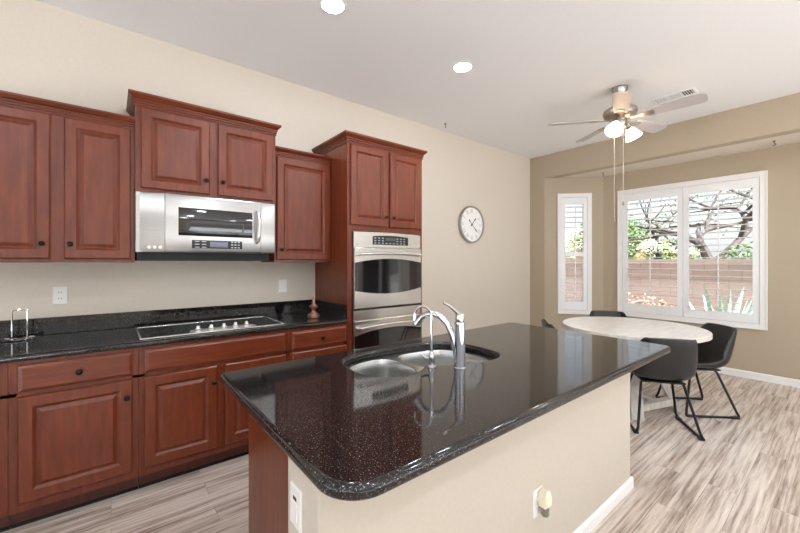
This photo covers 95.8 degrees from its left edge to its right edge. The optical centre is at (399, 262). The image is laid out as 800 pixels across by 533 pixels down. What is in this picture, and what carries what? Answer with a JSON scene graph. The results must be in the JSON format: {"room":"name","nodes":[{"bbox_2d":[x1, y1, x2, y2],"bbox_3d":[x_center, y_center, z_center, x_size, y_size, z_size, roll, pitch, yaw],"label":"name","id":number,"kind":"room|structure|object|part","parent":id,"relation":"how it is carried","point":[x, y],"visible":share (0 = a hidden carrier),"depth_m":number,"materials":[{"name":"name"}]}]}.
{"room":"kitchen","nodes":[
{"label":"kitchen","id":0,"kind":"room"},
{"bbox_2d":[0,0,529,337],"bbox_3d":[-1.314,-0.149,3.202,8.624,3.041,0.140,0,0,-39],"label":"wall","id":1,"kind":"structure","parent":0,"point":[49,52],"depth_m":3.06,"materials":[{"name":"beige paint"}]},
{"bbox_2d":[53,286,67,304],"bbox_3d":[-2.231,0.217,2.373,0.072,0.116,0.010,0,0,-39],"label":"wall outlet","id":2,"kind":"object","parent":1,"relation":"attached to","point":[60,294],"visible":1,"depth_m":2.37,"materials":[{"name":"white plastic"}]},
{"bbox_2d":[0,90,134,261],"bbox_3d":[-2.122,-0.469,2.221,0.783,0.937,0.382,0,0,-39],"label":"upper cabinet","id":3,"kind":"object","parent":1,"relation":"attached to","point":[67,171],"visible":1,"depth_m":2.14,"materials":[{"name":"brown wood"}]},
{"bbox_3d":[-2.159,-0.441,2.001,0.323,0.840,0.020,0,0,-39],"label":"door","id":4,"kind":"part","parent":3,"relation":"part of","materials":[{"name":"brown wood"}]},
{"bbox_3d":[-2.043,-0.109,2.061,0.031,0.031,0.032,0,0,-39],"label":"knob","id":5,"kind":"part","parent":3,"relation":"part of","materials":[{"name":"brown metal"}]},
{"bbox_3d":[-2.128,-0.901,2.228,0.783,0.072,0.361,0,0,-39],"label":"crown","id":6,"kind":"part","parent":3,"relation":"part of","materials":[{"name":"brown wood"}]},
{"bbox_3d":[-1.864,-0.441,2.237,0.316,0.840,0.020,0,0,-39],"label":"door","id":7,"kind":"part","parent":3,"relation":"part of","materials":[{"name":"brown wood"}]},
{"bbox_2d":[0,299,346,338],"bbox_3d":[-1.607,0.410,2.486,2.491,0.110,0.611,0,0,-39],"label":"backsplash","id":8,"kind":"structure","parent":1,"relation":"attached to","point":[91,322],"depth_m":2.68,"materials":[{"name":"black stone"}]},
{"bbox_2d":[126,89,281,204],"bbox_3d":[-1.451,-0.781,2.739,0.984,0.634,0.412,0,0,-39],"label":"upper cabinet","id":9,"kind":"object","parent":1,"relation":"attached to","point":[182,148],"visible":0.97,"depth_m":2.56,"materials":[{"name":"brown wood"}]},
{"bbox_3d":[-1.523,-0.748,2.470,0.403,0.523,0.020,0,0,-39],"label":"door","id":10,"kind":"part","parent":9,"relation":"part of","materials":[{"name":"brown wood"}]},
{"bbox_3d":[-1.455,-1.057,2.744,0.984,0.081,0.395,0,0,-39],"label":"crown","id":11,"kind":"part","parent":9,"relation":"part of","materials":[{"name":"brown wood"}]},
{"bbox_2d":[135,191,274,260],"bbox_3d":[-1.444,-0.237,2.721,0.892,0.451,0.447,0,0,-39],"label":"microwave","id":12,"kind":"object","parent":9,"relation":"attached to","point":[168,227],"visible":0.99,"depth_m":2.55,"materials":[{"name":"silver metal"}]},
{"bbox_3d":[-1.650,-0.266,2.394,0.162,0.394,0.036,0,0,-25],"label":"panel","id":13,"kind":"part","parent":12,"relation":"part of","materials":[{"name":"silver metal"}]},
{"bbox_3d":[-1.333,-0.266,2.620,0.623,0.394,0.043,0,0,-39],"label":"door","id":14,"kind":"part","parent":12,"relation":"part of","materials":[{"name":"silver metal"}]},
{"bbox_3d":[-1.084,-0.269,2.763,0.064,0.262,0.025,0,0,38],"label":"handle","id":15,"kind":"part","parent":12,"relation":"part of","materials":[{"name":"metal"}]},
{"bbox_3d":[-1.048,-0.266,2.853,0.108,0.394,0.035,0,0,-39],"label":"panel","id":16,"kind":"part","parent":12,"relation":"part of","materials":[{"name":"silver metal"}]},
{"bbox_3d":[-1.168,-0.748,2.754,0.399,0.523,0.020,0,0,-39],"label":"door","id":17,"kind":"part","parent":9,"relation":"part of","materials":[{"name":"brown wood"}]},
{"bbox_2d":[279,280,286,292],"bbox_3d":[-1.068,0.216,3.302,0.072,0.116,0.010,0,0,-39],"label":"light switch","id":18,"kind":"object","parent":1,"relation":"attached to","point":[282,283],"visible":1,"depth_m":3.30,"materials":[{"name":"white plastic"}]},
{"bbox_2d":[261,146,332,261],"bbox_3d":[-0.905,-0.469,3.194,0.507,0.937,0.382,0,0,-39],"label":"upper cabinet","id":19,"kind":"object","parent":1,"relation":"attached to","point":[302,178],"visible":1,"depth_m":3.05,"materials":[{"name":"brown wood"}]},
{"bbox_3d":[-0.813,-0.443,3.076,0.474,0.837,0.020,0,0,-39],"label":"door","id":20,"kind":"part","parent":19,"relation":"part of","materials":[{"name":"brown wood"}]},
{"bbox_3d":[-0.808,-0.901,3.073,0.507,0.072,0.033,0,0,-39],"label":"crown","id":21,"kind":"part","parent":19,"relation":"part of","materials":[{"name":"brown wood"}]},
{"bbox_2d":[458,206,483,242],"bbox_3d":[0.974,-0.516,4.910,0.500,0.500,0.045,0,0,-39],"label":"wall clock","id":22,"kind":"object","parent":1,"relation":"attached to","point":[471,220],"visible":1,"depth_m":4.90,"materials":[{"name":"white plastic"}]},
{"bbox_2d":[1,371,799,532],"bbox_3d":[1.195,1.431,0.667,9.380,0.120,7.232,0,0,-39],"label":"floor","id":23,"kind":"structure","parent":0,"point":[744,477],"depth_m":2.25,"materials":[{"name":"wood"}]},
{"bbox_2d":[0,363,10,532],"bbox_3d":[-2.344,0.937,1.865,0.525,0.868,0.662,0,0,-39],"label":"base cabinet","id":24,"kind":"object","parent":23,"relation":"on","point":[5,520],"visible":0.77,"depth_m":1.80,"materials":[{"name":"brown wood"}]},
{"bbox_3d":[-2.177,0.887,1.656,0.525,0.768,0.020,0,0,-39],"label":"frame","id":25,"kind":"part","parent":24,"relation":"part of","materials":[{"name":"brown wood"}]},
{"bbox_2d":[8,347,138,528],"bbox_3d":[-1.930,0.937,2.196,0.530,0.868,0.662,0,0,-39],"label":"base cabinet","id":26,"kind":"object","parent":23,"relation":"on","point":[73,420],"visible":0.99,"depth_m":1.95,"materials":[{"name":"brown wood"}]},
{"bbox_3d":[-1.749,0.953,1.971,0.467,0.537,0.020,0,0,-39],"label":"door","id":27,"kind":"part","parent":26,"relation":"part of","materials":[{"name":"brown wood"}]},
{"bbox_3d":[-1.747,0.591,1.972,0.466,0.136,0.020,0,0,-39],"label":"drawer","id":28,"kind":"part","parent":26,"relation":"part of","materials":[{"name":"brown wood"}]},
{"bbox_3d":[-1.731,0.593,1.952,0.031,0.031,0.032,0,0,-39],"label":"knob","id":29,"kind":"part","parent":26,"relation":"part of","materials":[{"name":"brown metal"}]},
{"bbox_2d":[138,330,287,488],"bbox_3d":[-1.367,0.937,2.646,0.908,0.868,0.662,0,0,-39],"label":"base cabinet","id":30,"kind":"object","parent":23,"relation":"on","point":[189,421],"visible":0.6,"depth_m":2.31,"materials":[{"name":"brown wood"}]},
{"bbox_3d":[-1.368,0.953,2.275,0.396,0.537,0.020,0,0,-39],"label":"door","id":31,"kind":"part","parent":30,"relation":"part of","materials":[{"name":"brown wood"}]},
{"bbox_3d":[-1.185,0.589,2.421,0.856,0.135,0.020,0,0,-39],"label":"drawer","id":32,"kind":"part","parent":30,"relation":"part of","materials":[{"name":"brown wood"}]},
{"bbox_3d":[-1.011,0.953,2.559,0.412,0.537,0.020,0,0,-39],"label":"door","id":33,"kind":"part","parent":30,"relation":"part of","materials":[{"name":"brown wood"}]},
{"bbox_2d":[288,323,346,360],"bbox_3d":[-0.814,0.937,3.087,0.504,0.868,0.662,0,0,-39],"label":"base cabinet","id":34,"kind":"object","parent":23,"relation":"on","point":[306,342],"visible":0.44,"depth_m":2.84,"materials":[{"name":"brown wood"}]},
{"bbox_2d":[0,299,347,363],"bbox_3d":[-1.600,0.428,2.477,2.491,0.146,0.634,0,0,-39],"label":"countertop","id":35,"kind":"structure","parent":34,"relation":"on","point":[113,331],"depth_m":2.44,"materials":[{"name":"black stone"}]},
{"bbox_2d":[0,309,38,341],"bbox_3d":[-2.286,0.373,2.173,0.170,0.185,0.124,0,0,-39],"label":"napkin holder","id":36,"kind":"object","parent":35,"relation":"on","point":[22,338],"visible":1,"depth_m":2.16,"materials":[{"name":"silver metal"}]},
{"bbox_2d":[135,316,285,339],"bbox_3d":[-1.356,0.444,2.623,0.891,0.042,0.479,0,0,-39],"label":"cooktop","id":37,"kind":"object","parent":35,"relation":"in","point":[162,331],"visible":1,"depth_m":2.55,"materials":[{"name":"black glass"}]},
{"bbox_3d":[-1.289,0.440,2.471,0.041,0.033,0.042,0,0,-39],"label":"knob","id":38,"kind":"part","parent":37,"relation":"part of","materials":[{"name":"metal"}]},
{"bbox_2d":[307,296,319,318],"bbox_3d":[-0.727,0.373,3.041,0.100,0.184,0.100,0,0,-39],"label":"ornament","id":39,"kind":"object","parent":35,"relation":"on","point":[313,314],"visible":1,"depth_m":3.02,"materials":[{"name":"orange metal"}]},
{"bbox_3d":[-0.629,0.592,2.865,0.464,0.134,0.020,0,0,-39],"label":"drawer","id":40,"kind":"part","parent":34,"relation":"part of","materials":[{"name":"brown wood"}]},
{"bbox_3d":[-0.629,0.953,2.865,0.464,0.537,0.020,0,0,-39],"label":"door","id":41,"kind":"part","parent":34,"relation":"part of","materials":[{"name":"brown wood"}]},
{"bbox_2d":[312,130,426,350],"bbox_3d":[-0.287,0.140,3.508,0.918,2.462,0.662,0,0,-39],"label":"tall cabinet","id":42,"kind":"object","parent":23,"relation":"on","point":[376,183],"visible":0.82,"depth_m":3.20,"materials":[{"name":"brown wood"}]},
{"bbox_3d":[-0.262,-0.660,3.158,0.389,0.682,0.020,0,0,-39],"label":"door","id":43,"kind":"part","parent":42,"relation":"part of","materials":[{"name":"brown wood"}]},
{"bbox_3d":[-0.291,-1.049,3.513,0.918,0.084,0.647,0,0,-39],"label":"crown","id":44,"kind":"part","parent":42,"relation":"part of","materials":[{"name":"brown wood"}]},
{"bbox_3d":[-0.120,0.121,3.299,0.840,2.300,0.020,0,0,-39],"label":"frame","id":45,"kind":"part","parent":42,"relation":"part of","materials":[{"name":"brown wood"}]},
{"bbox_2d":[352,231,421,349],"bbox_3d":[-0.252,0.396,3.468,0.749,1.326,0.626,0,0,-39],"label":"double oven","id":46,"kind":"object","parent":42,"relation":"on","point":[386,267],"visible":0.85,"depth_m":3.22,"materials":[{"name":"silver metal"}]},
{"bbox_3d":[-0.073,0.553,3.244,0.691,0.040,0.053,0,0,-39],"label":"handle","id":47,"kind":"part","parent":46,"relation":"part of","materials":[{"name":"metal"}]},
{"bbox_3d":[-0.102,0.451,3.280,0.749,0.080,0.016,0,0,-39],"label":"panel","id":48,"kind":"part","parent":46,"relation":"part of","materials":[{"name":"metal"}]},
{"bbox_3d":[-0.101,-0.200,3.280,0.749,0.135,0.018,0,0,-39],"label":"control panel","id":49,"kind":"part","parent":46,"relation":"part of","materials":[{"name":"metal"}]},
{"bbox_3d":[-0.098,0.768,3.275,0.749,0.545,0.030,0,0,-39],"label":"door","id":50,"kind":"part","parent":46,"relation":"part of","materials":[{"name":"metal"}]},
{"bbox_3d":[-0.098,0.132,3.275,0.749,0.518,0.030,0,0,-39],"label":"door","id":51,"kind":"part","parent":46,"relation":"part of","materials":[{"name":"metal"}]},
{"bbox_3d":[-0.073,-0.072,3.244,0.691,0.040,0.053,0,0,-39],"label":"handle","id":52,"kind":"part","parent":46,"relation":"part of","materials":[{"name":"metal"}]},
{"bbox_2d":[386,238,395,243],"bbox_3d":[-0.083,-0.194,3.280,0.117,0.055,0.001,0,0,-39],"label":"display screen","id":53,"kind":"object","parent":46,"relation":"on","point":[388,240],"depth_m":3.28,"materials":[{"name":"green"}]},
{"bbox_3d":[0.054,-0.660,3.410,0.370,0.682,0.020,0,0,-39],"label":"door","id":54,"kind":"part","parent":42,"relation":"part of","materials":[{"name":"brown wood"}]},
{"bbox_2d":[249,373,633,532],"bbox_3d":[0.314,0.951,1.917,2.084,0.840,0.941,0,0,-39],"label":"kitchen island","id":55,"kind":"object","parent":23,"relation":"on","point":[578,451],"visible":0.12,"depth_m":1.47,"materials":[{"name":"black speckled granite"},{"name":"tan paint"},{"name":"white paint"}]},
{"bbox_3d":[-0.474,0.951,1.393,0.018,0.840,0.671,0,0,-39],"label":"panel","id":56,"kind":"part","parent":55,"relation":"part of","materials":[{"name":"brown wood"}]},
{"bbox_2d":[290,480,301,532],"bbox_3d":[-0.294,0.688,1.017,0.008,0.116,0.072,0,0,-39],"label":"power outlet","id":57,"kind":"object","parent":55,"relation":"attached to","point":[295,492],"visible":1,"depth_m":1.01,"materials":[{"name":"white plastic"}]},
{"bbox_2d":[220,323,669,500],"bbox_3d":[0.396,0.510,1.868,2.210,0.040,1.105,0,0,-39],"label":"island countertop","id":58,"kind":"structure","parent":55,"relation":"on","point":[355,436],"depth_m":1.31,"materials":[{"name":"black stone"}]},
{"bbox_2d":[346,348,494,377],"bbox_3d":[0.112,0.633,1.883,0.831,0.205,0.553,0,0,-39],"label":"double sink","id":59,"kind":"object","parent":58,"relation":"in","point":[399,364],"visible":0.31,"depth_m":1.98,"materials":[{"name":"metal"}]},
{"bbox_3d":[-0.079,0.619,1.782,0.307,0.173,0.367,0,0,-39],"label":"bowl","id":60,"kind":"part","parent":59,"relation":"part of","materials":[{"name":"metal"}]},
{"bbox_3d":[0.241,0.634,1.986,0.391,0.203,0.433,0,0,-39],"label":"bowl","id":61,"kind":"part","parent":59,"relation":"part of","materials":[{"name":"metal"}]},
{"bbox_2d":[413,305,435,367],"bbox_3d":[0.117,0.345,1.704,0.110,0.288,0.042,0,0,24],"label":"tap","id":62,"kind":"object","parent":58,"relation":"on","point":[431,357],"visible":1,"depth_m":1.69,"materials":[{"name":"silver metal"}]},
{"bbox_2d":[413,302,465,369],"bbox_3d":[0.181,0.336,1.723,0.271,0.307,0.070,0,0,27],"label":"kitchen faucet","id":63,"kind":"object","parent":58,"relation":"on","point":[457,335],"visible":0.98,"depth_m":1.67,"materials":[{"name":"silver metal"}]},
{"bbox_3d":[0.179,0.347,1.734,0.226,0.230,0.038,0,0,30],"label":"spout","id":64,"kind":"part","parent":63,"relation":"part of","materials":[{"name":"silver metal"}]},
{"bbox_3d":[0.250,0.229,1.686,0.099,0.092,0.042,0,0,11],"label":"lever","id":65,"kind":"part","parent":63,"relation":"part of","materials":[{"name":"silver metal"}]},
{"bbox_2d":[532,485,541,518],"bbox_3d":[0.590,1.026,1.545,0.072,0.116,0.010,0,0,-39],"label":"wall outlet","id":66,"kind":"object","parent":55,"relation":"attached to","point":[536,510],"visible":0.87,"depth_m":1.53,"materials":[{"name":"white plastic"}]},
{"bbox_2d":[538,487,551,517],"bbox_3d":[0.618,1.020,1.534,0.052,0.108,0.039,0,0,-39],"label":"plug","id":67,"kind":"object","parent":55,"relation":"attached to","point":[544,497],"visible":1,"depth_m":1.52,"materials":[{"name":"beige plastic"}]},
{"bbox_2d":[541,508,549,517],"bbox_3d":[0.617,1.056,1.536,0.034,0.037,0.034,0,0,-39],"label":"bottle","id":68,"kind":"object","parent":67,"relation":"on","point":[545,512],"depth_m":1.52,"materials":[{"name":"yellow plastic"}]},
{"bbox_3d":[0.540,1.338,1.634,2.084,0.066,0.216,0,0,-39],"label":"baseboard","id":69,"kind":"part","parent":55,"relation":"part of","materials":[{"name":"white paint"}]},
{"bbox_2d":[541,319,555,328],"bbox_3d":[1.681,0.979,3.581,0.503,0.784,0.478,0,0,11],"label":"chair","id":70,"kind":"object","parent":23,"relation":"on","point":[544,322],"visible":0.15,"depth_m":3.52,"materials":[{"name":"grey metal"}]},
{"bbox_2d":[589,310,642,389],"bbox_3d":[2.445,0.979,4.174,0.478,0.784,0.503,0,0,17],"label":"chair","id":71,"kind":"object","parent":23,"relation":"on","point":[601,313],"visible":0.18,"depth_m":4.38,"materials":[{"name":"grey metal"}]},
{"bbox_2d":[562,316,712,420],"bbox_3d":[2.227,0.991,3.493,1.200,0.759,1.200,0,0,-39],"label":"dining table","id":72,"kind":"object","parent":23,"relation":"on","point":[635,329],"visible":0.64,"depth_m":3.27,"materials":[{"name":"white wood"}]},
{"bbox_3d":[2.136,1.026,3.293,0.096,0.688,0.353,0,0,24],"label":"leg","id":73,"kind":"part","parent":72,"relation":"part of","materials":[{"name":"white wood"}]},
{"bbox_3d":[2.427,1.026,3.403,0.353,0.688,0.096,0,0,24],"label":"leg","id":74,"kind":"part","parent":72,"relation":"part of","materials":[{"name":"white wood"}]},
{"bbox_2d":[630,337,704,440],"bbox_3d":[2.159,0.979,3.017,0.478,0.784,0.503,0,0,16],"label":"chair","id":75,"kind":"object","parent":23,"relation":"on","point":[679,365],"visible":0.75,"depth_m":2.83,"materials":[{"name":"grey metal"}]},
{"bbox_3d":[2.008,1.167,3.079,0.139,0.407,0.450,0,0,16],"label":"sled leg","id":76,"kind":"part","parent":75,"relation":"part of","materials":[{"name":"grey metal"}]},
{"bbox_3d":[2.170,0.971,3.054,0.300,0.012,0.280,0,0,16],"label":"mounting plate","id":77,"kind":"part","parent":75,"relation":"part of","materials":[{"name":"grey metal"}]},
{"bbox_3d":[2.320,1.167,2.991,0.139,0.407,0.450,0,0,16],"label":"sled leg","id":78,"kind":"part","parent":75,"relation":"part of","materials":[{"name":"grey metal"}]},
{"bbox_2d":[655,323,740,419],"bbox_3d":[2.798,0.979,3.408,0.503,0.784,0.478,0,0,6],"label":"chair","id":79,"kind":"object","parent":23,"relation":"on","point":[713,354],"visible":0.53,"depth_m":3.34,"materials":[{"name":"charcoal leather upholstery"},{"name":"black metal"}]},
{"bbox_3d":[2.796,1.167,3.572,0.450,0.407,0.139,0,0,6],"label":"sled leg","id":80,"kind":"part","parent":79,"relation":"part of","materials":[{"name":"grey metal"}]},
{"bbox_3d":[2.760,0.971,3.412,0.280,0.012,0.300,0,0,6],"label":"mounting plate","id":81,"kind":"part","parent":79,"relation":"part of","materials":[{"name":"grey metal"}]},
{"bbox_3d":[2.763,1.167,3.248,0.450,0.407,0.139,0,0,6],"label":"sled leg","id":82,"kind":"part","parent":79,"relation":"part of","materials":[{"name":"grey metal"}]},
{"bbox_2d":[35,0,799,158],"bbox_3d":[0.954,-1.730,0.475,8.764,0.120,7.232,0,0,-39],"label":"ceiling","id":83,"kind":"structure","parent":0,"point":[537,64],"depth_m":2.85,"materials":[{"name":"white paint"}]},
{"bbox_2d":[318,0,346,14],"bbox_3d":[-0.435,-1.666,2.347,0.186,0.006,0.186,0,0,-39],"label":"recessed light","id":84,"kind":"object","parent":83,"relation":"in","point":[332,7],"visible":1,"depth_m":2.35,"materials":[{"name":"white paint"}]},
{"bbox_2d":[452,61,473,72],"bbox_3d":[0.534,-1.666,3.089,0.186,0.006,0.186,0,0,-39],"label":"recessed light","id":85,"kind":"object","parent":83,"relation":"in","point":[462,66],"visible":1,"depth_m":3.08,"materials":[{"name":"white"}]},
{"bbox_2d":[548,85,707,221],"bbox_3d":[2.138,-1.029,3.437,1.245,1.280,1.212,0,0,-39],"label":"ceiling fan","id":86,"kind":"object","parent":83,"relation":"hanging from","point":[622,110],"visible":1,"depth_m":3.39,"materials":[{"name":"silver metal"}]},
{"bbox_3d":[1.697,-1.369,3.548,0.455,0.039,0.140,0,0,12],"label":"blade","id":87,"kind":"part","parent":86,"relation":"part of","materials":[{"name":"silver metal"}]},
{"bbox_3d":[2.061,-1.369,3.877,0.140,0.039,0.455,0,0,-6],"label":"blade","id":88,"kind":"part","parent":86,"relation":"part of","materials":[{"name":"silver metal"}]},
{"bbox_3d":[1.976,-1.243,3.340,0.140,0.147,0.141,0,0,3],"label":"lamp shade","id":89,"kind":"part","parent":86,"relation":"part of","materials":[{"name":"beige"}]},
{"bbox_3d":[2.052,-0.864,3.462,0.004,0.870,0.004,0,0,-39],"label":"pull chain","id":90,"kind":"part","parent":86,"relation":"part of","materials":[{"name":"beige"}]},
{"bbox_3d":[1.898,-1.369,3.100,0.140,0.039,0.455,0,0,30],"label":"blade","id":91,"kind":"part","parent":86,"relation":"part of","materials":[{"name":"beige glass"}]},
{"bbox_3d":[2.138,-0.942,3.462,0.004,0.715,0.004,0,0,-39],"label":"pull chain","id":92,"kind":"part","parent":86,"relation":"part of","materials":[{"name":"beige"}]},
{"bbox_3d":[2.269,-1.243,3.513,0.145,0.147,0.146,0,0,-39],"label":"lamp shade","id":93,"kind":"part","parent":86,"relation":"part of","materials":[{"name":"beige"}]},
{"bbox_3d":[2.487,-1.369,3.633,0.455,0.039,0.140,0,0,-24],"label":"blade","id":94,"kind":"part","parent":86,"relation":"part of","materials":[{"name":"silver metal"}]},
{"bbox_3d":[2.390,-1.369,3.157,0.147,0.039,0.459,0,0,-39],"label":"blade","id":95,"kind":"part","parent":86,"relation":"part of","materials":[{"name":"silver metal"}]},
{"bbox_2d":[651,87,698,104],"bbox_3d":[2.754,-1.665,3.627,0.180,0.010,0.350,0,0,-39],"label":"ceiling vent","id":96,"kind":"object","parent":83,"relation":"in","point":[690,91],"visible":0.99,"depth_m":3.62,"materials":[{"name":"white paint"}]},
{"bbox_2d":[545,177,603,330],"bbox_3d":[2.696,0.029,5.653,0.871,2.685,0.120,0,0,6],"label":"wall","id":97,"kind":"structure","parent":0,"point":[594,185],"depth_m":5.60,"materials":[{"name":"beige paint"}]},
{"bbox_2d":[557,193,591,313],"bbox_3d":[2.698,-0.134,5.633,0.500,1.860,0.140,0,0,6],"label":"window","id":98,"kind":"structure","parent":97,"relation":"in","point":[566,195],"depth_m":5.58,"materials":[{"name":"white paint"}]},
{"bbox_2d":[562,197,586,309],"bbox_3d":[2.693,-0.134,5.588,0.376,1.736,0.097,0,0,6],"label":"plantation shutter","id":99,"kind":"object","parent":98,"relation":"attached to","point":[566,305],"visible":1,"depth_m":5.57,"materials":[{"name":"white paint"}]},
{"bbox_3d":[2.688,-0.157,5.546,0.012,1.421,0.011,0,0,6],"label":"tilt rod","id":100,"kind":"part","parent":99,"relation":"part of","materials":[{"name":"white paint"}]},
{"bbox_3d":[2.704,-0.134,5.682,0.390,1.750,0.040,0,0,6],"label":"sash frame","id":101,"kind":"part","parent":98,"relation":"part of","materials":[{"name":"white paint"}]},
{"bbox_2d":[530,92,799,326],"bbox_3d":[3.458,-0.149,4.250,0.140,3.041,4.458,0,0,-39],"label":"wall","id":102,"kind":"structure","parent":0,"point":[780,116],"depth_m":4.57,"materials":[{"name":"beige paint"}]},
{"bbox_2d":[560,132,799,177],"bbox_3d":[3.875,-1.364,4.333,0.616,0.100,4.186,0,0,-39],"label":"ceiling","id":103,"kind":"structure","parent":0,"point":[793,138],"depth_m":4.44,"materials":[{"name":"beige paint"}]},
{"bbox_2d":[604,143,799,379],"bbox_3d":[4.053,0.029,4.475,0.120,2.685,2.834,0,0,-39],"label":"wall","id":104,"kind":"structure","parent":0,"point":[775,351],"depth_m":4.14,"materials":[{"name":"beige paint"}]},
{"bbox_2d":[617,170,767,330],"bbox_3d":[3.771,-0.139,4.797,0.140,1.840,1.570,0,0,-39],"label":"window","id":105,"kind":"structure","parent":104,"relation":"in","point":[763,175],"depth_m":4.45,"materials":[{"name":"white paint"}]},
{"bbox_2d":[623,187,682,316],"bbox_3d":[3.510,-0.139,5.052,0.097,1.706,0.713,0,0,-39],"label":"plantation shutter","id":106,"kind":"object","parent":105,"relation":"attached to","point":[631,307],"visible":0.99,"depth_m":5.01,"materials":[{"name":"white paint"}]},
{"bbox_3d":[3.477,-0.157,5.025,0.011,1.401,0.012,0,0,-39],"label":"tilt rod","id":107,"kind":"part","parent":106,"relation":"part of","materials":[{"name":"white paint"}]},
{"bbox_2d":[683,177,759,323],"bbox_3d":[3.960,-0.139,4.488,0.097,1.706,0.717,0,0,-39],"label":"plantation shutter","id":108,"kind":"object","parent":105,"relation":"attached to","point":[751,182],"visible":1,"depth_m":4.43,"materials":[{"name":"white paint"}]},
{"bbox_3d":[3.927,-0.149,4.462,0.011,1.416,0.012,0,0,-39],"label":"tilt rod","id":109,"kind":"part","parent":108,"relation":"part of","materials":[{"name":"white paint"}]},
{"bbox_2d":[711,367,799,387],"bbox_3d":[4.002,1.329,4.434,0.013,0.083,2.834,0,0,-39],"label":"baseboard","id":110,"kind":"structure","parent":104,"relation":"attached to","point":[724,370],"depth_m":4.20,"materials":[{"name":"white paint"}]},
{"bbox_3d":[10.554,1.571,14.828,85.000,0.100,70.000,0,0,-39],"label":"ground","id":111,"kind":"structure","parent":0,"visible":0},
{"bbox_2d":[565,238,580,259],"bbox_3d":[5.322,-0.018,14.362,2.727,3.169,3.805,0,0,-39],"label":"tree","id":112,"kind":"object","parent":111,"relation":"on","point":[568,240],"visible":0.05,"depth_m":13.25,"materials":[{"name":"green plant"}]},
{"bbox_2d":[566,215,652,258],"bbox_3d":[8.787,-0.227,14.617,4.519,3.565,3.086,0,0,-43],"label":"tree","id":113,"kind":"object","parent":111,"relation":"on","point":[630,233],"visible":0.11,"depth_m":13.94,"materials":[{"name":"green plant"}]},
{"bbox_2d":[565,228,699,259],"bbox_3d":[10.023,-0.304,24.706,10.500,3.650,14.900,0,0,-39],"label":"neighbor house","id":114,"kind":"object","parent":111,"relation":"on","point":[572,229],"visible":0.08,"depth_m":18.91,"materials":[{"name":"beige paint"}]},
{"bbox_2d":[628,292,671,305],"bbox_3d":[5.338,1.099,8.238,0.848,0.856,1.612,0,0,-39],"label":"shrub","id":115,"kind":"object","parent":111,"relation":"on","point":[652,298],"visible":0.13,"depth_m":8.05,"materials":[{"name":"brown plant"}]},
{"bbox_2d":[565,259,752,312],"bbox_3d":[5.708,0.724,9.038,0.260,1.595,21.000,0,0,-39],"label":"wall","id":116,"kind":"structure","parent":111,"relation":"on","point":[698,268],"depth_m":7.98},
{"bbox_2d":[654,249,662,258],"bbox_3d":[6.107,-0.192,8.538,0.180,0.234,0.180,0,0,-39],"label":"wall lantern","id":117,"kind":"object","parent":116,"relation":"on","point":[658,254],"visible":0.67,"depth_m":8.49,"materials":[{"name":"grey metal"}]},
{"bbox_2d":[641,238,699,258],"bbox_3d":[7.033,0.421,9.480,1.226,2.205,1.542,0,0,-39],"label":"shrub","id":118,"kind":"object","parent":111,"relation":"on","point":[665,248],"visible":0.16,"depth_m":9.42,"materials":[{"name":"green plant"}]},
{"bbox_2d":[628,187,752,258],"bbox_3d":[9.324,-0.863,11.251,4.573,4.835,5.754,0,0,-39],"label":"tree","id":119,"kind":"object","parent":111,"relation":"on","point":[745,220],"visible":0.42,"depth_m":11.05,"materials":[{"name":"brown plant"}]},
{"bbox_2d":[689,283,752,313],"bbox_3d":[5.307,0.924,5.884,0.931,1.207,1.154,0,0,-39],"label":"agave","id":120,"kind":"object","parent":111,"relation":"on","point":[707,304],"visible":0.18,"depth_m":5.77,"materials":[{"name":"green plant"}]},
{"bbox_2d":[720,241,752,258],"bbox_3d":[8.048,0.501,8.357,1.067,2.045,1.229,0,0,-39],"label":"shrub","id":121,"kind":"object","parent":111,"relation":"on","point":[748,253],"visible":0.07,"depth_m":8.38,"materials":[{"name":"green plant"}]}
]}

